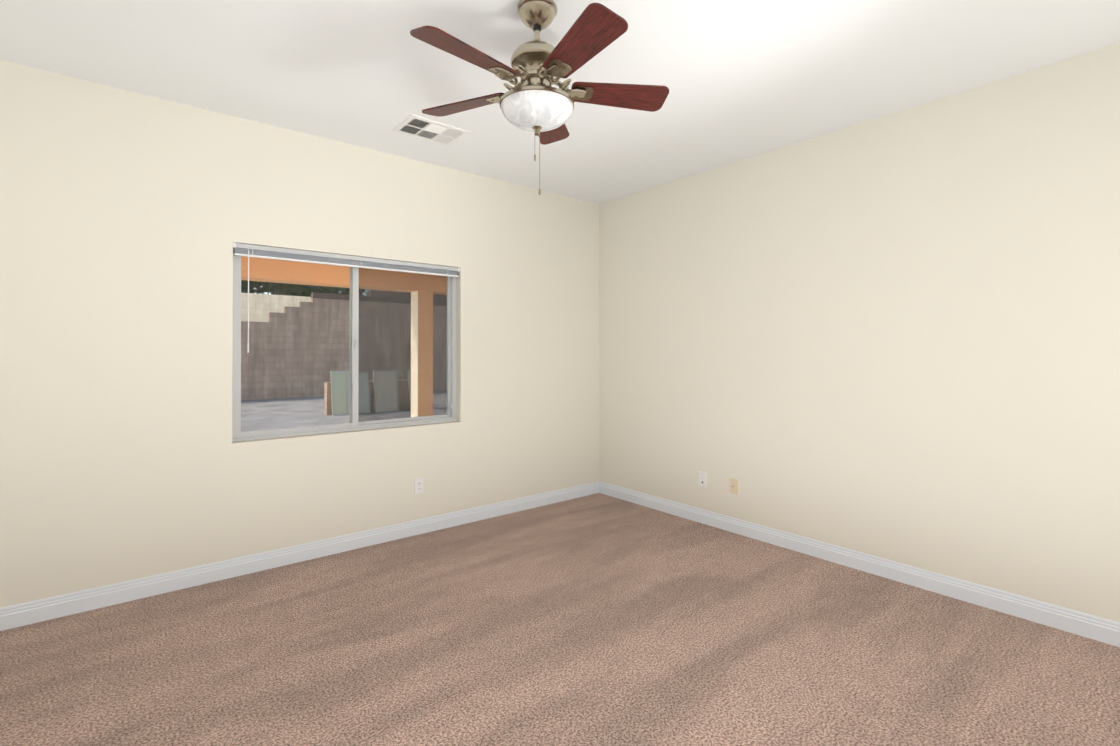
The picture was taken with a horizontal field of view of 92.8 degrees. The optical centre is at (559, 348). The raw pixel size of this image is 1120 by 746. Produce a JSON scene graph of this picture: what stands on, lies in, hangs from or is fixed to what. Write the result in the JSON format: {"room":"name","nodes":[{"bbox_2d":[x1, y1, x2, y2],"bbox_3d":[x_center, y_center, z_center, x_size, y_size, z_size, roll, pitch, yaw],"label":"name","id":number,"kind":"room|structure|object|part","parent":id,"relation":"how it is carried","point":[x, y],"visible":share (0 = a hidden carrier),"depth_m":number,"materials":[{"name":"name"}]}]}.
{"room":"empty bedroom","nodes":[
{"label":"empty bedroom","id":0,"kind":"room"},
{"bbox_2d":[0,60,598,607],"bbox_3d":[-1.512,-0.015,3.629,4.750,2.740,0.150,0,0,-39],"label":"wall","id":1,"kind":"structure","parent":0,"point":[128,218],"depth_m":3.09,"materials":[{"name":"white paint"}]},
{"bbox_2d":[0,481,598,630],"bbox_3d":[-1.401,1.302,3.605,4.600,0.106,0.016,0,0,-39],"label":"baseboard","id":2,"kind":"structure","parent":1,"relation":"attached to","point":[30,612],"depth_m":3.22,"materials":[{"name":"white wood"}]},
{"bbox_2d":[232,248,456,441],"bbox_3d":[-1.417,-0.034,3.728,1.520,1.198,0.078,0,0,-39],"label":"window","id":3,"kind":"structure","parent":1,"relation":"in","point":[353,424],"depth_m":3.70,"materials":[{"name":"clear glass"}]},
{"bbox_2d":[233,242,459,352],"bbox_3d":[-1.373,-0.304,3.675,1.518,0.660,0.044,0,0,-39],"label":"window blind","id":4,"kind":"object","parent":3,"relation":"attached to","point":[256,251],"visible":0.96,"depth_m":3.56,"materials":[{"name":"white plastic"}]},
{"bbox_2d":[358,268,446,421],"bbox_3d":[-1.172,-0.033,3.976,0.758,1.126,0.001,0,0,-39],"label":"screen","id":5,"kind":"object","parent":3,"relation":"attached to","point":[370,400],"visible":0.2,"depth_m":3.97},
{"bbox_2d":[414,478,422,494],"bbox_3d":[-1.034,1.008,3.913,0.070,0.114,0.008,0,0,-39],"label":"outlet","id":6,"kind":"object","parent":1,"relation":"attached to","point":[419,486],"visible":1,"depth_m":3.91,"materials":[{"name":"white plastic"}]},
{"bbox_2d":[0,493,1119,745],"bbox_3d":[-0.108,1.397,2.025,4.900,0.100,4.400,0,0,-39],"label":"floor","id":7,"kind":"structure","parent":0,"point":[598,619],"depth_m":2.35,"materials":[{"name":"carpet"}]},
{"bbox_2d":[0,0,1119,203],"bbox_3d":[-0.108,-1.443,2.040,4.900,0.100,4.400,0,0,-39],"label":"ceiling","id":8,"kind":"structure","parent":0,"point":[742,79],"depth_m":2.60,"materials":[{"name":"white paint"}]},
{"bbox_2d":[392,114,469,145],"bbox_3d":[-0.818,-1.382,3.396,0.400,0.012,0.300,0,0,-39],"label":"ceiling vent","id":9,"kind":"object","parent":8,"relation":"in","point":[416,126],"visible":1,"depth_m":3.38,"materials":[{"name":"white metal"}]},
{"bbox_2d":[410,0,668,194],"bbox_3d":[-0.102,-1.010,2.152,1.060,0.765,1.070,0,0,-39],"label":"ceiling fan","id":10,"kind":"object","parent":8,"relation":"hanging from","point":[535,102],"visible":1,"depth_m":2.10,"materials":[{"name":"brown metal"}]},
{"bbox_3d":[-0.094,-0.947,2.178,0.296,0.089,0.296,0,0,-39],"label":"lamp shade","id":11,"kind":"part","parent":10,"relation":"part of","materials":[{"name":"white glass"}]},
{"bbox_2d":[599,43,1119,622],"bbox_3d":[1.730,-0.015,3.537,0.150,2.740,4.400,0,0,-39],"label":"wall","id":12,"kind":"structure","parent":0,"point":[895,337],"depth_m":3.09,"materials":[{"name":"white paint"}]},
{"bbox_2d":[699,471,706,486],"bbox_3d":[1.112,1.018,4.162,0.007,0.114,0.070,0,0,-39],"label":"phone jack","id":13,"kind":"object","parent":12,"relation":"attached to","point":[703,479],"visible":1,"depth_m":4.16,"materials":[{"name":"white plastic"}]},
{"bbox_2d":[730,478,737,493],"bbox_3d":[1.281,1.016,3.947,0.017,0.114,0.070,0,0,-39],"label":"outlet plate","id":14,"kind":"object","parent":12,"relation":"attached to","point":[733,485],"visible":1,"depth_m":3.94,"materials":[{"name":"beige plastic"}]},
{"bbox_2d":[599,481,1119,646],"bbox_3d":[1.666,1.302,3.477,0.016,0.106,4.100,0,0,-39],"label":"baseboard","id":15,"kind":"structure","parent":12,"relation":"attached to","point":[1100,629],"depth_m":3.08,"materials":[{"name":"white wood"}]},
{"label":"outside","id":16,"kind":"structure","parent":0,"visible":0},
{"bbox_2d":[241,396,348,431],"bbox_3d":[-18.684,1.755,28.340,80.000,0.300,59.840,0,0,-39],"label":"ground","id":17,"kind":"structure","parent":16,"point":[255,413],"depth_m":12.35,"materials":[{"name":"grey concrete"}]},
{"bbox_2d":[241,293,310,321],"bbox_3d":[-12.782,-0.177,16.406,18.000,3.440,0.200,0,0,-39],"label":"fence","id":18,"kind":"object","parent":17,"relation":"on","point":[255,303],"depth_m":18.40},
{"bbox_2d":[241,292,349,399],"bbox_3d":[-7.393,-0.561,17.719,44.000,4.220,0.224,0,0,-39],"label":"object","id":19,"kind":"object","parent":17,"relation":"on","point":[271,359],"depth_m":16.85,"materials":[{"name":"brown"}]},
{"bbox_2d":[241,256,349,287],"bbox_3d":[-3.333,0.090,4.471,11.500,2.780,3.440,0,0,-39],"label":"patio cover","id":20,"kind":"object","parent":17,"relation":"on","point":[341,277],"depth_m":6.17,"materials":[{"name":"orange paint"}]},
{"bbox_2d":[241,280,349,296],"bbox_3d":[-11.860,-1.728,21.725,13.037,6.597,5.239,0,0,-39],"label":"tree","id":21,"kind":"object","parent":17,"relation":"on","point":[292,290],"depth_m":20.68,"materials":[{"name":"green plant"}]},
{"bbox_2d":[324,371,348,415],"bbox_3d":[-4.398,1.017,12.910,2.350,1.015,0.423,0,0,-39],"label":"panels","id":22,"kind":"object","parent":17,"relation":"on","point":[337,401],"depth_m":12.24,"materials":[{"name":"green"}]}
]}

